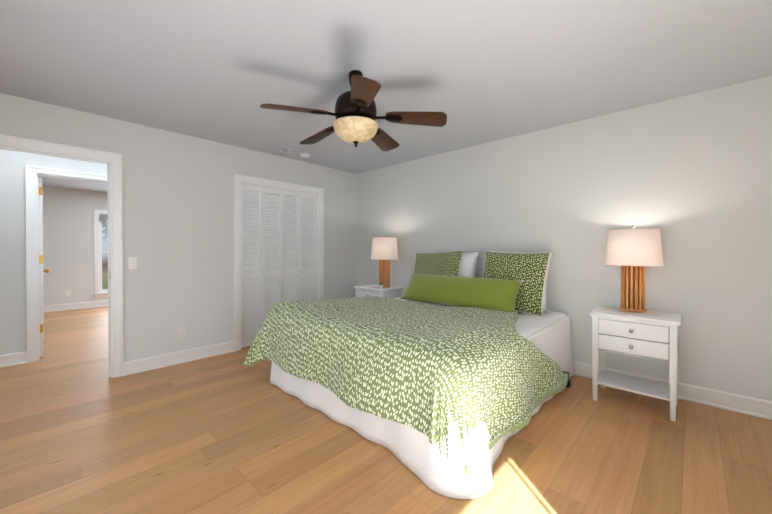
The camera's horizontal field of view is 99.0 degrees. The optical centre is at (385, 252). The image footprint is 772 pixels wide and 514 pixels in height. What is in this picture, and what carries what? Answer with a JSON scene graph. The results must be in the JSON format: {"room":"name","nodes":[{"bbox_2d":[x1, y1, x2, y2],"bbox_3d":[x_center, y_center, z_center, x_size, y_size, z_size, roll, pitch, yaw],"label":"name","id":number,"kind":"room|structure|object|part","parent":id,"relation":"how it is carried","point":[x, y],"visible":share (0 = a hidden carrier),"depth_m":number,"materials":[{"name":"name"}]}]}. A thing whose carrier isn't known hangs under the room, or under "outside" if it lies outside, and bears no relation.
{"room":"bedroom","nodes":[
{"label":"bedroom","id":0,"kind":"room"},
{"bbox_2d":[0,149,106,354],"bbox_3d":[-2.662,-0.056,4.853,0.120,2.440,5.700,0,1,43],"label":"wall","id":1,"kind":"structure","parent":0,"point":[13,317],"depth_m":3.46,"materials":[{"name":"paint"}]},
{"bbox_2d":[0,351,26,367],"bbox_3d":[-4.188,1.114,3.120,0.026,0.125,1.072,0,1,43],"label":"baseboard","id":2,"kind":"structure","parent":1,"relation":"attached to","point":[11,359],"depth_m":3.44,"materials":[{"name":"white paint"}]},
{"bbox_2d":[39,177,43,356],"bbox_3d":[-4.110,0.160,3.919,0.778,1.998,0.045,0,1,43],"label":"door leaf","id":3,"kind":"structure","parent":1,"relation":"in","point":[41,270],"depth_m":3.67,"materials":[{"name":"white paint"}]},
{"bbox_3d":[-3.834,0.078,3.658,0.018,1.630,0.040,0,1,43],"label":"hall door hinges","id":4,"kind":"part","parent":3,"relation":"part of","materials":[{"name":"gold metal"}]},
{"bbox_2d":[42,186,107,305],"bbox_3d":[-5.587,-0.077,7.581,0.120,2.440,5.700,0,1,43],"label":"wall","id":5,"kind":"structure","parent":0,"point":[68,238],"depth_m":6.64,"materials":[{"name":"paint"}]},
{"bbox_2d":[44,300,107,311],"bbox_3d":[-5.534,1.080,7.541,0.026,0.125,5.700,0,1,43],"label":"baseboard","id":6,"kind":"structure","parent":5,"relation":"attached to","point":[60,307],"depth_m":6.70,"materials":[{"name":"white paint"}]},
{"bbox_2d":[93,210,107,297],"bbox_3d":[-5.811,0.020,7.305,0.170,1.850,1.030,0,1,43],"label":"window","id":7,"kind":"structure","parent":5,"relation":"in","point":[99,291],"depth_m":6.96,"materials":[{"name":"white paint"}]},
{"bbox_2d":[100,215,107,219],"bbox_3d":[-5.755,-0.750,7.248,0.038,0.110,0.806,0,1,43],"label":"window blind","id":8,"kind":"object","parent":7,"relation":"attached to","point":[103,217],"visible":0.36,"depth_m":6.99,"materials":[{"name":"grey fabric"}]},
{"bbox_2d":[0,93,355,361],"bbox_3d":[-1.996,-0.048,3.807,0.120,2.440,4.320,0,1,43],"label":"wall","id":9,"kind":"structure","parent":0,"point":[178,213],"depth_m":3.51,"materials":[{"name":"paint"}]},
{"bbox_2d":[0,134,122,377],"bbox_3d":[-2.906,0.123,2.834,0.168,2.112,0.991,0,1,43],"label":"trim","id":10,"kind":"structure","parent":9,"relation":"attached to","point":[112,179],"depth_m":3.13,"materials":[{"name":"white paint"}]},
{"bbox_2d":[128,257,137,268],"bbox_3d":[-2.461,0.102,3.210,0.018,0.116,0.072,0,1,43],"label":"switch plate","id":11,"kind":"object","parent":9,"relation":"attached to","point":[132,262],"visible":1,"depth_m":3.21,"materials":[{"name":"white plastic"}]},
{"bbox_2d":[123,340,234,375],"bbox_3d":[-2.155,1.111,3.539,0.026,0.125,1.052,0,1,43],"label":"baseboard","id":12,"kind":"structure","parent":9,"relation":"attached to","point":[155,362],"depth_m":3.47,"materials":[{"name":"white paint"}]},
{"bbox_2d":[178,326,185,337],"bbox_3d":[-2.181,0.849,3.521,0.009,0.116,0.072,0,1,43],"label":"electrical outlet plate","id":13,"kind":"object","parent":9,"relation":"attached to","point":[181,332],"visible":1,"depth_m":3.52,"materials":[{"name":"white plastic"}]},
{"bbox_2d":[242,183,312,193],"bbox_3d":[-1.401,-0.848,4.417,0.060,0.002,1.110,0,1,43],"label":"closet track","id":14,"kind":"object","parent":9,"relation":"in","point":[276,188],"visible":0.57,"depth_m":4.35,"materials":[{"name":"white paint"}]},
{"bbox_2d":[241,183,316,346],"bbox_3d":[-1.401,0.155,4.425,0.028,2.001,1.104,0,1,43],"label":"closet door","id":15,"kind":"structure","parent":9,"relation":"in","point":[287,250],"depth_m":4.34,"materials":[{"name":"white paint"}]},
{"bbox_2d":[234,174,323,350],"bbox_3d":[-1.403,0.115,4.427,0.144,2.102,1.284,0,1,43],"label":"trim","id":16,"kind":"structure","parent":9,"relation":"attached to","point":[238,179],"depth_m":3.99,"materials":[{"name":"white paint"}]},
{"bbox_2d":[243,192,312,301],"bbox_3d":[-1.686,-0.055,4.690,0.630,2.440,1.348,0,1,43],"label":"louvers","id":17,"kind":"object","parent":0,"point":[275,227],"depth_m":5.03,"materials":[{"name":"paint"}]},
{"bbox_2d":[0,306,771,513],"bbox_3d":[-1.960,1.219,4.207,10.040,0.100,5.940,0,1,43],"label":"floor","id":18,"kind":"structure","parent":0,"point":[82,431],"depth_m":1.97,"materials":[{"name":"brown wood"}]},
{"bbox_2d":[354,284,402,297],"bbox_3d":[-0.109,0.814,4.473,0.550,0.705,0.411,0,1,43],"label":"nightstand","id":19,"kind":"object","parent":18,"relation":"on","point":[373,290],"visible":0.35,"depth_m":4.34,"materials":[{"name":"white paint"}]},
{"bbox_2d":[371,235,397,287],"bbox_3d":[-0.019,0.111,4.425,0.384,0.699,0.344,0,1,43],"label":"lamp","id":20,"kind":"object","parent":19,"relation":"on","point":[384,250],"visible":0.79,"depth_m":4.31,"materials":[{"name":"white fabric"}]},
{"bbox_3d":[-0.019,-0.056,4.424,0.384,0.288,0.344,0,1,43],"label":"lamp shade","id":21,"kind":"part","parent":20,"relation":"part of","materials":[{"name":"white fabric"}]},
{"bbox_2d":[244,249,574,498],"bbox_3d":[0.278,0.571,3.045,2.274,1.211,2.249,0,1,43],"label":"bed","id":22,"kind":"object","parent":18,"relation":"on","point":[447,374],"visible":1,"depth_m":2.21,"materials":[{"name":"green fabric"}]},
{"bbox_3d":[0.727,0.397,3.461,1.334,0.287,0.227,0,1,43],"label":"pom trim","id":23,"kind":"part","parent":22,"relation":"part of","materials":[{"name":"green fabric"}]},
{"bbox_2d":[589,306,681,421],"bbox_3d":[1.958,0.829,2.599,0.550,0.705,0.411,0,1,43],"label":"nightstand","id":24,"kind":"object","parent":18,"relation":"on","point":[651,335],"visible":1,"depth_m":2.50,"materials":[{"name":"white paint"}]},
{"bbox_2d":[605,225,663,312],"bbox_3d":[2.012,0.125,2.688,0.384,0.699,0.344,0,1,43],"label":"lamp","id":25,"kind":"object","parent":24,"relation":"on","point":[632,248],"visible":1,"depth_m":2.62,"materials":[{"name":"white fabric"}]},
{"bbox_3d":[2.012,-0.043,2.687,0.384,0.288,0.344,0,1,43],"label":"lamp shade","id":26,"kind":"part","parent":25,"relation":"part of","materials":[{"name":"white fabric"}]},
{"bbox_2d":[0,0,771,191],"bbox_3d":[-1.960,-1.321,4.188,10.040,0.100,5.940,0,1,43],"label":"ceiling","id":27,"kind":"structure","parent":0,"point":[477,72],"depth_m":2.17,"materials":[{"name":"grey paint"}]},
{"bbox_2d":[278,148,295,153],"bbox_3d":[-1.228,-1.264,4.093,0.150,0.012,0.150,0,1,43],"label":"ceiling vent","id":28,"kind":"object","parent":27,"relation":"in","point":[286,150],"visible":0.98,"depth_m":4.08,"materials":[{"name":"white metal"}]},
{"bbox_2d":[300,153,309,157],"bbox_3d":[-1.043,-1.253,4.248,0.130,0.036,0.130,0,1,43],"label":"smoke detector","id":29,"kind":"object","parent":27,"relation":"attached to","point":[305,155],"visible":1,"depth_m":4.21,"materials":[{"name":"white plastic"}]},
{"bbox_2d":[260,70,446,150],"bbox_3d":[-0.244,-0.996,2.345,1.166,0.519,1.223,0,1,43],"label":"fan","id":30,"kind":"object","parent":27,"relation":"hanging from","point":[356,117],"visible":1,"depth_m":2.21,"materials":[{"name":"brown wood"}]},
{"bbox_3d":[-0.211,-1.080,2.312,0.292,0.351,0.292,0,1,43],"label":"motor","id":31,"kind":"part","parent":30,"relation":"part of","materials":[{"name":"brown metal"}]},
{"bbox_3d":[-0.211,-0.836,2.313,0.320,0.120,0.320,0,1,43],"label":"lamp shade","id":32,"kind":"part","parent":30,"relation":"part of","materials":[{"name":"beige glass"}]},
{"bbox_2d":[356,76,771,400],"bbox_3d":[1.244,-0.048,3.820,4.840,2.440,0.120,0,1,43],"label":"wall","id":33,"kind":"structure","parent":0,"point":[689,177],"depth_m":2.88,"materials":[{"name":"white paint"}]},
{"bbox_2d":[573,361,771,419],"bbox_3d":[1.194,1.109,3.776,4.600,0.125,0.026,0,1,43],"label":"baseboard","id":34,"kind":"structure","parent":33,"relation":"attached to","point":[756,407],"depth_m":2.54,"materials":[{"name":"white paint"}]},
{"label":"outside","id":35,"kind":"structure","parent":0,"visible":0},
{"bbox_2d":[102,220,107,288],"bbox_3d":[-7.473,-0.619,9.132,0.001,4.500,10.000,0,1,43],"label":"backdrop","id":36,"kind":"structure","parent":35,"point":[104,256],"depth_m":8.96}
]}

